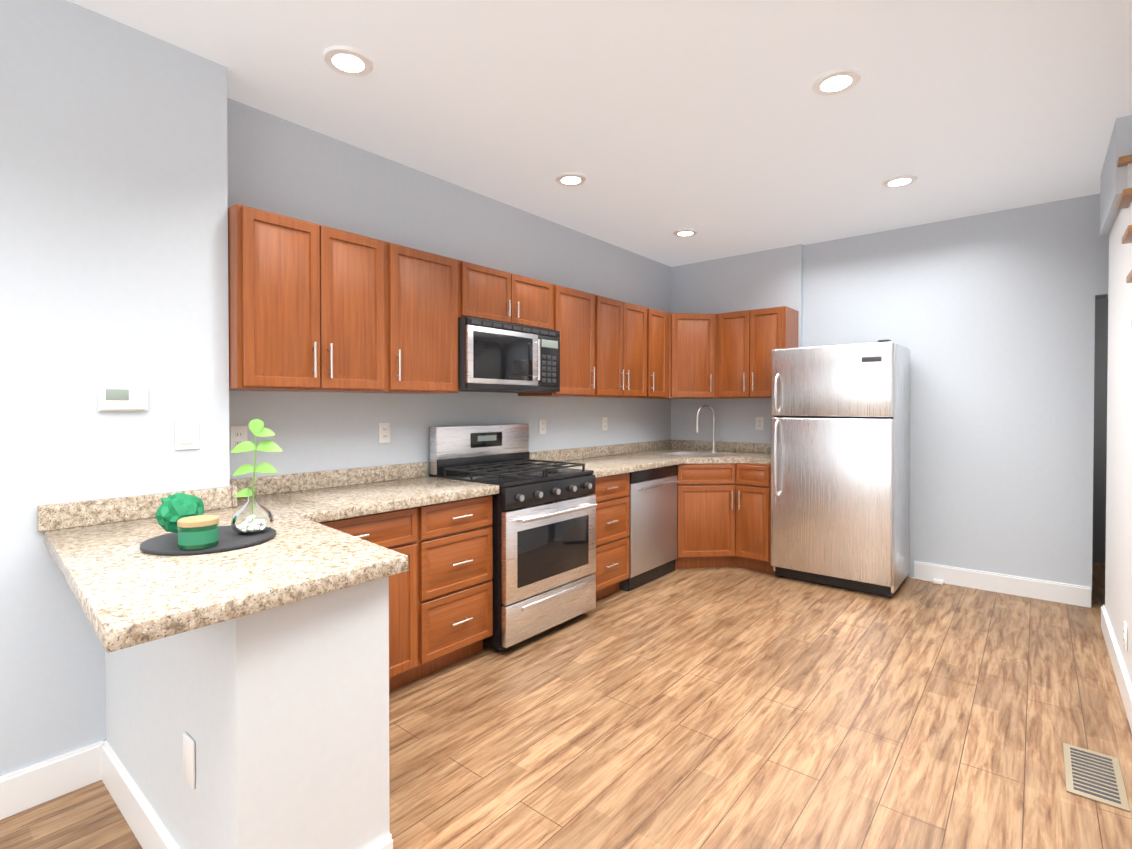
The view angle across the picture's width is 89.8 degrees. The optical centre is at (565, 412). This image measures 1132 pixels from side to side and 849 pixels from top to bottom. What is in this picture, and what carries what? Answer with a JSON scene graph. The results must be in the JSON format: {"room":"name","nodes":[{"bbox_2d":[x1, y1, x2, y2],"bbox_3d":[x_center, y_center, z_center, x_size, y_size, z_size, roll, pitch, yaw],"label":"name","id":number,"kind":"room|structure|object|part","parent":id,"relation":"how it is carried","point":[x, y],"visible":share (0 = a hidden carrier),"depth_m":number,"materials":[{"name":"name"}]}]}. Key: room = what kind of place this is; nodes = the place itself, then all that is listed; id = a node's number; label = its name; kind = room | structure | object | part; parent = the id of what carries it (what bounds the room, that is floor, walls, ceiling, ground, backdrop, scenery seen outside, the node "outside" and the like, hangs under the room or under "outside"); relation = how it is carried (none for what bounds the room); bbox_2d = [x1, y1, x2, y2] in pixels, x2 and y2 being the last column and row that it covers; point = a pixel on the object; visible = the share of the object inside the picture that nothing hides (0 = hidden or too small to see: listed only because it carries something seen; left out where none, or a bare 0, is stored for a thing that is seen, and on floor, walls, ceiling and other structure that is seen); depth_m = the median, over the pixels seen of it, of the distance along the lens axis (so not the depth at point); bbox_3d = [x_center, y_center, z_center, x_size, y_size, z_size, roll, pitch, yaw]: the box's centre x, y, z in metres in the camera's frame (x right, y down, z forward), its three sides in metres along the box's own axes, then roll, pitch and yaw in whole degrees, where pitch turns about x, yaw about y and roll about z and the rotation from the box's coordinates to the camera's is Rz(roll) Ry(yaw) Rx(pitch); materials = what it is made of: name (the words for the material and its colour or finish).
{"room":"kitchen","nodes":[
{"label":"kitchen","id":0,"kind":"room"},
{"bbox_2d":[0,0,1108,776],"bbox_3d":[-0.091,-0.055,1.974,3.530,2.774,7.850,1,1,40],"label":"wall","id":1,"kind":"structure","parent":0,"point":[134,164],"depth_m":2.85,"materials":[{"name":"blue paint"}]},
{"bbox_2d":[0,743,95,819],"bbox_3d":[-2.599,1.275,0.970,0.016,0.135,2.880,1,1,40],"label":"baseboard","id":2,"kind":"structure","parent":1,"relation":"attached to","point":[40,783],"depth_m":1.95,"materials":[{"name":"white wood"}]},
{"bbox_2d":[98,385,147,410],"bbox_3d":[-1.639,-0.054,2.108,0.024,0.095,0.150,1,1,40],"label":"thermostat","id":3,"kind":"object","parent":1,"relation":"attached to","point":[120,398],"visible":1,"depth_m":2.10,"materials":[{"name":"white plastic"}]},
{"bbox_3d":[-1.599,-0.054,2.138,0.002,0.046,0.017,1,1,40],"label":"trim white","id":4,"kind":"part","parent":3,"relation":"part of","materials":[{"name":"white plastic"}]},
{"bbox_2d":[37,485,232,531],"bbox_3d":[-1.601,0.357,2.158,0.019,0.088,0.600,1,1,40],"label":"backsplash","id":5,"kind":"structure","parent":1,"relation":"attached to","point":[95,512],"depth_m":2.08,"materials":[{"name":"beige stone"}]},
{"bbox_2d":[175,418,198,449],"bbox_3d":[-1.510,0.084,2.269,0.017,0.125,0.082,1,1,40],"label":"dimmer switch","id":6,"kind":"object","parent":1,"relation":"attached to","point":[186,433],"visible":1,"depth_m":2.26,"materials":[{"name":"white plastic"}]},
{"bbox_2d":[230,426,246,450],"bbox_3d":[-1.528,0.119,2.654,0.010,0.118,0.075,1,1,40],"label":"electrical outlet","id":7,"kind":"object","parent":1,"relation":"attached to","point":[238,434],"visible":0.81,"depth_m":2.65,"materials":[{"name":"white plastic"}]},
{"bbox_2d":[228,204,391,392],"bbox_3d":[-1.255,-0.486,2.709,0.346,0.760,0.696,1,1,40],"label":"upper cabinet","id":8,"kind":"object","parent":1,"relation":"attached to","point":[313,307],"depth_m":2.55,"materials":[{"name":"brown wood"}]},
{"bbox_2d":[367,833,392,848],"bbox_3d":[-0.625,1.270,1.464,0.016,0.135,0.400,1,1,40],"label":"baseboard","id":9,"kind":"structure","parent":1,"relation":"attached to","point":[386,842],"depth_m":1.60,"materials":[{"name":"white wood"}]},
{"bbox_2d":[379,422,389,442],"bbox_3d":[-1.036,0.113,3.247,0.010,0.118,0.075,1,1,40],"label":"electrical outlet","id":10,"kind":"object","parent":1,"relation":"attached to","point":[384,432],"visible":1,"depth_m":3.24,"materials":[{"name":"white plastic"}]},
{"bbox_2d":[392,243,463,393],"bbox_3d":[-0.883,-0.491,3.158,0.346,0.760,0.470,1,1,40],"label":"upper cabinet","id":11,"kind":"object","parent":1,"relation":"attached to","point":[428,288],"depth_m":3.05,"materials":[{"name":"brown wood"}]},
{"bbox_2d":[209,441,672,496],"bbox_3d":[-0.263,0.334,4.173,0.019,0.088,4.204,1,1,40],"label":"backsplash","id":12,"kind":"structure","parent":1,"relation":"attached to","point":[285,483],"depth_m":3.15,"materials":[{"name":"beige stone"}]},
{"bbox_2d":[464,261,555,330],"bbox_3d":[-0.473,-0.714,3.650,0.346,0.325,0.815,1,1,40],"label":"upper cabinet","id":13,"kind":"object","parent":1,"relation":"attached to","point":[491,294],"depth_m":3.52,"materials":[{"name":"brown wood"}]},
{"bbox_2d":[458,317,559,392],"bbox_3d":[-0.434,-0.343,3.622,0.443,0.408,0.805,1,1,40],"label":"microwave","id":14,"kind":"object","parent":13,"relation":"attached to","point":[497,356],"visible":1,"depth_m":3.44,"materials":[{"name":"grey plastic"}]},
{"bbox_3d":[-0.369,-0.335,3.418,0.004,0.268,0.493,1,1,40],"label":"black glass","id":15,"kind":"part","parent":14,"relation":"part of","materials":[{"name":"black glass"}]},
{"bbox_2d":[539,418,545,433],"bbox_3d":[-0.175,0.101,4.286,0.010,0.118,0.075,1,1,40],"label":"electrical outlet","id":16,"kind":"object","parent":1,"relation":"attached to","point":[542,426],"visible":1,"depth_m":4.28,"materials":[{"name":"white plastic"}]},
{"bbox_2d":[518,285,599,397],"bbox_3d":[-0.061,-0.503,4.149,0.346,0.760,0.475,1,1,40],"label":"upper cabinet","id":17,"kind":"object","parent":1,"relation":"attached to","point":[577,312],"depth_m":4.06,"materials":[{"name":"brown wood"}]},
{"bbox_2d":[602,417,606,430],"bbox_3d":[0.335,0.094,4.902,0.010,0.118,0.075,1,1,40],"label":"electrical outlet","id":18,"kind":"object","parent":1,"relation":"attached to","point":[604,423],"visible":1,"depth_m":4.89,"materials":[{"name":"white plastic"}]},
{"bbox_2d":[600,296,651,398],"bbox_3d":[0.323,-0.508,4.613,0.346,0.760,0.730,1,1,40],"label":"upper cabinet","id":19,"kind":"object","parent":1,"relation":"attached to","point":[625,328],"depth_m":4.52,"materials":[{"name":"brown wood"}]},
{"bbox_2d":[652,309,667,398],"bbox_3d":[0.665,-0.512,5.025,0.346,0.760,0.340,1,1,40],"label":"upper cabinet","id":20,"kind":"object","parent":1,"relation":"attached to","point":[659,318],"depth_m":4.94,"materials":[{"name":"brown wood"}]},
{"bbox_2d":[668,313,715,398],"bbox_3d":[1.108,-0.516,5.317,0.656,0.760,0.676,1,1,40],"label":"upper cabinet","id":21,"kind":"object","parent":1,"relation":"attached to","point":[691,337],"depth_m":5.09,"materials":[{"name":"brown wood"}]},
{"bbox_2d":[673,441,770,452],"bbox_3d":[1.551,0.320,5.388,1.223,0.088,0.019,1,1,40],"label":"backsplash","id":22,"kind":"structure","parent":1,"relation":"attached to","point":[749,447],"depth_m":5.38,"materials":[{"name":"beige stone"}]},
{"bbox_2d":[716,306,798,398],"bbox_3d":[1.696,-0.513,5.043,0.600,0.760,0.348,1,1,40],"label":"upper cabinet","id":23,"kind":"object","parent":1,"relation":"attached to","point":[745,340],"depth_m":4.92,"materials":[{"name":"brown wood"}]},
{"bbox_2d":[756,417,763,429],"bbox_3d":[1.775,0.096,5.208,0.075,0.118,0.010,1,1,40],"label":"electrical outlet","id":24,"kind":"object","parent":1,"relation":"attached to","point":[759,423],"visible":1,"depth_m":5.20,"materials":[{"name":"white plastic"}]},
{"bbox_2d":[914,561,1091,607],"bbox_3d":[3.140,1.239,4.152,1.026,0.135,0.017,1,1,40],"label":"baseboard","id":25,"kind":"structure","parent":1,"relation":"attached to","point":[1065,593],"depth_m":4.10,"materials":[{"name":"white wood"}]},
{"bbox_2d":[1101,605,1131,731],"bbox_3d":[2.390,1.259,2.395,0.016,0.135,2.860,1,1,40],"label":"baseboard","id":26,"kind":"structure","parent":1,"relation":"attached to","point":[1121,674],"depth_m":2.78,"materials":[{"name":"white wood"}]},
{"bbox_2d":[1123,621,1127,650],"bbox_3d":[2.609,1.040,2.652,0.010,0.118,0.075,1,1,40],"label":"electrical outlet","id":27,"kind":"object","parent":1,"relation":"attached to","point":[1125,628],"visible":1,"depth_m":2.63,"materials":[{"name":"white plastic"}]},
{"bbox_2d":[0,562,1131,848],"bbox_3d":[0.808,1.379,2.252,4.580,0.100,9.400,1,1,40],"label":"floor","id":28,"kind":"structure","parent":0,"point":[714,708],"depth_m":2.38,"materials":[{"name":"brown wood"}]},
{"bbox_2d":[105,576,389,848],"bbox_3d":[-1.095,0.893,1.850,1.204,0.882,0.400,1,1,40],"label":"wall","id":29,"kind":"structure","parent":28,"relation":"on","point":[279,715],"depth_m":1.48,"materials":[{"name":"paint"}]},
{"bbox_2d":[96,739,179,848],"bbox_3d":[-1.211,1.267,1.678,1.191,0.135,0.017,1,1,40],"label":"baseboard","id":30,"kind":"structure","parent":29,"relation":"attached to","point":[140,816],"depth_m":1.82,"materials":[{"name":"white wood"}]},
{"bbox_2d":[183,732,194,788],"bbox_3d":[-0.997,0.917,1.503,0.075,0.125,0.007,1,1,40],"label":"electrical outlet plate","id":31,"kind":"object","parent":29,"relation":"attached to","point":[188,759],"visible":0.98,"depth_m":1.49,"materials":[{"name":"white plastic"}]},
{"bbox_2d":[381,505,424,690],"bbox_3d":[-1.154,0.884,2.641,0.606,0.883,0.696,1,1,40],"label":"base cabinet","id":32,"kind":"object","parent":28,"relation":"on","point":[406,594],"depth_m":2.68,"materials":[{"name":"brown wood"}]},
{"bbox_2d":[41,493,488,652],"bbox_3d":[-1.146,0.426,1.934,1.516,0.045,0.967,1,1,40],"label":"countertop","id":33,"kind":"structure","parent":32,"relation":"on","point":[130,596],"depth_m":1.56,"materials":[{"name":"beige stone"}]},
{"bbox_2d":[140,525,275,554],"bbox_3d":[-1.117,0.397,1.791,0.364,0.013,0.364,1,1,40],"label":"tray","id":34,"kind":"object","parent":33,"relation":"on","point":[229,539],"visible":0.5,"depth_m":1.72,"materials":[{"name":"grey stone"}]},
{"bbox_2d":[155,493,203,532],"bbox_3d":[-1.219,0.316,1.797,0.126,0.131,0.128,1,1,40],"label":"decorative ball","id":35,"kind":"object","parent":34,"relation":"on","point":[172,510],"visible":0.71,"depth_m":1.76,"materials":[{"name":"green paper"}]},
{"bbox_2d":[177,515,218,549],"bbox_3d":[-1.077,0.350,1.666,0.104,0.083,0.104,1,1,40],"label":"candle","id":36,"kind":"object","parent":34,"relation":"on","point":[198,532],"visible":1,"depth_m":1.63,"materials":[{"name":"green glass"}]},
{"bbox_2d":[230,419,281,533],"bbox_3d":[-1.019,0.204,1.861,0.126,0.369,0.142,1,1,40],"label":"potted plant","id":37,"kind":"object","parent":34,"relation":"on","point":[256,426],"visible":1,"depth_m":1.85,"materials":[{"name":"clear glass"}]},
{"bbox_2d":[425,497,492,675],"bbox_3d":[-0.777,0.878,3.096,0.606,0.883,0.486,1,1,40],"label":"base cabinet","id":38,"kind":"object","parent":28,"relation":"on","point":[459,595],"depth_m":2.92,"materials":[{"name":"brown wood"}]},
{"bbox_2d":[289,477,498,512],"bbox_3d":[-0.890,0.414,2.925,0.647,0.045,0.886,1,1,40],"label":"countertop","id":39,"kind":"structure","parent":38,"relation":"on","point":[410,492],"depth_m":2.81,"materials":[{"name":"beige stone"}]},
{"bbox_2d":[430,424,596,651],"bbox_3d":[-0.296,0.699,3.544,0.722,1.230,0.808,1,1,40],"label":"stove","id":40,"kind":"object","parent":28,"relation":"on","point":[544,546],"visible":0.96,"depth_m":3.36,"materials":[{"name":"silver metal"}]},
{"bbox_3d":[-0.290,0.542,3.537,0.599,0.825,0.638,1,1,40],"label":"black glass","id":41,"kind":"part","parent":40,"relation":"part of","materials":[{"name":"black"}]},
{"bbox_2d":[594,473,629,599],"bbox_3d":[0.068,0.867,4.116,0.606,0.883,0.524,1,1,40],"label":"base cabinet","id":42,"kind":"object","parent":28,"relation":"on","point":[612,499],"depth_m":3.96,"materials":[{"name":"brown wood"}]},
{"bbox_2d":[620,465,678,591],"bbox_3d":[0.496,0.863,4.564,0.602,0.879,0.692,1,1,40],"label":"dishwasher","id":43,"kind":"object","parent":28,"relation":"on","point":[652,536],"visible":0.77,"depth_m":4.36,"materials":[{"name":"grey metal"}]},
{"bbox_2d":[629,449,774,572],"bbox_3d":[1.240,0.835,5.032,1.241,0.926,0.970,1,1,40],"label":"base cabinet","id":44,"kind":"object","parent":28,"relation":"on","point":[724,495],"depth_m":4.69,"materials":[{"name":"brown wood"}]},
{"bbox_2d":[539,453,680,476],"bbox_3d":[0.618,0.394,4.744,0.647,0.045,2.201,1,1,40],"label":"countertop","id":45,"kind":"structure","parent":44,"relation":"on","point":[620,462],"depth_m":4.31,"materials":[{"name":"beige stone"}]},
{"bbox_2d":[771,339,909,596],"bbox_3d":[2.127,0.393,4.434,0.850,1.822,0.737,1,1,40],"label":"fridge","id":46,"kind":"object","parent":28,"relation":"on","point":[840,445],"visible":1,"depth_m":4.17,"materials":[{"name":"silver metal"}]},
{"bbox_2d":[911,577,943,584],"bbox_3d":[2.790,1.288,4.389,0.215,0.031,0.051,1,1,40],"label":"plug","id":47,"kind":"object","parent":28,"relation":"on","point":[938,581],"visible":1,"depth_m":4.34,"materials":[{"name":"white plastic"}]},
{"bbox_2d":[1063,743,1129,811],"bbox_3d":[1.938,1.327,2.088,0.160,0.006,0.370,1,1,40],"label":"floor vent","id":48,"kind":"object","parent":28,"relation":"in","point":[1094,776],"visible":1,"depth_m":2.07,"materials":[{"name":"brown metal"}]},
{"bbox_2d":[1100,115,1131,683],"bbox_3d":[2.545,-0.054,2.057,1.273,2.770,3.160,1,1,40],"label":"wall","id":49,"kind":"structure","parent":28,"relation":"on","point":[1116,200],"depth_m":2.90,"materials":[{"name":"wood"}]},
{"bbox_2d":[68,0,1131,266],"bbox_3d":[0.808,-1.505,2.220,4.580,0.120,9.400,1,1,40],"label":"ceiling","id":50,"kind":"structure","parent":0,"point":[722,128],"depth_m":2.63,"materials":[{"name":"white paint"}]},
{"bbox_2d":[323,46,372,76],"bbox_3d":[-0.893,-1.440,2.331,0.194,0.012,0.194,1,1,40],"label":"recessed light","id":51,"kind":"object","parent":50,"relation":"in","point":[347,61],"visible":1,"depth_m":2.32,"materials":[{"name":"white"}]},
{"bbox_2d":[332,54,363,71],"bbox_3d":[-0.893,-1.439,2.331,0.132,0.006,0.132,1,1,40],"label":"diffuser","id":52,"kind":"object","parent":51,"relation":"attached to","point":[340,62],"depth_m":2.33,"materials":[{"name":"white plastic"}]},
{"bbox_2d":[555,172,586,185],"bbox_3d":[0.031,-1.453,3.540,0.194,0.012,0.194,1,1,40],"label":"recessed light","id":53,"kind":"object","parent":50,"relation":"in","point":[570,179],"visible":0.98,"depth_m":3.52,"materials":[{"name":"white"}]},
{"bbox_2d":[561,177,580,183],"bbox_3d":[0.031,-1.453,3.540,0.132,0.006,0.132,1,1,40],"label":"diffuser","id":54,"kind":"object","parent":53,"relation":"attached to","point":[564,180],"depth_m":3.54,"materials":[{"name":"white plastic"}]},
{"bbox_2d":[673,229,697,236],"bbox_3d":[0.973,-1.466,4.629,0.194,0.012,0.194,1,1,40],"label":"recessed light","id":55,"kind":"object","parent":50,"relation":"in","point":[686,232],"visible":0.98,"depth_m":4.60,"materials":[{"name":"white"}]},
{"bbox_2d":[678,231,692,235],"bbox_3d":[0.973,-1.465,4.629,0.132,0.006,0.132,1,1,40],"label":"diffuser","id":56,"kind":"object","parent":55,"relation":"attached to","point":[682,233],"depth_m":4.63,"materials":[{"name":"white plastic"}]},
{"bbox_2d":[812,68,860,95],"bbox_3d":[1.178,-1.441,2.479,0.194,0.012,0.194,1,1,40],"label":"recessed light","id":57,"kind":"object","parent":50,"relation":"in","point":[837,81],"visible":1,"depth_m":2.46,"materials":[{"name":"white"}]},
{"bbox_2d":[820,76,851,91],"bbox_3d":[1.178,-1.441,2.479,0.132,0.006,0.132,1,1,40],"label":"diffuser","id":58,"kind":"object","parent":57,"relation":"attached to","point":[829,83],"depth_m":2.48,"materials":[{"name":"white plastic"}]},
{"bbox_2d":[882,174,917,187],"bbox_3d":[2.095,-1.454,3.570,0.194,0.012,0.194,1,1,40],"label":"recessed light","id":59,"kind":"object","parent":50,"relation":"in","point":[899,180],"visible":0.96,"depth_m":3.55,"materials":[{"name":"white"}]},
{"bbox_2d":[888,179,910,185],"bbox_3d":[2.095,-1.453,3.570,0.132,0.006,0.132,1,1,40],"label":"diffuser","id":60,"kind":"object","parent":59,"relation":"attached to","point":[891,182],"depth_m":3.58,"materials":[{"name":"white plastic"}]},
{"bbox_2d":[1092,298,1107,562],"bbox_3d":[4.975,-0.086,4.757,0.980,2.774,0.200,1,1,40],"label":"wall","id":61,"kind":"structure","parent":0,"point":[1100,433],"depth_m":4.91,"materials":[{"name":"black paint"}]}
]}

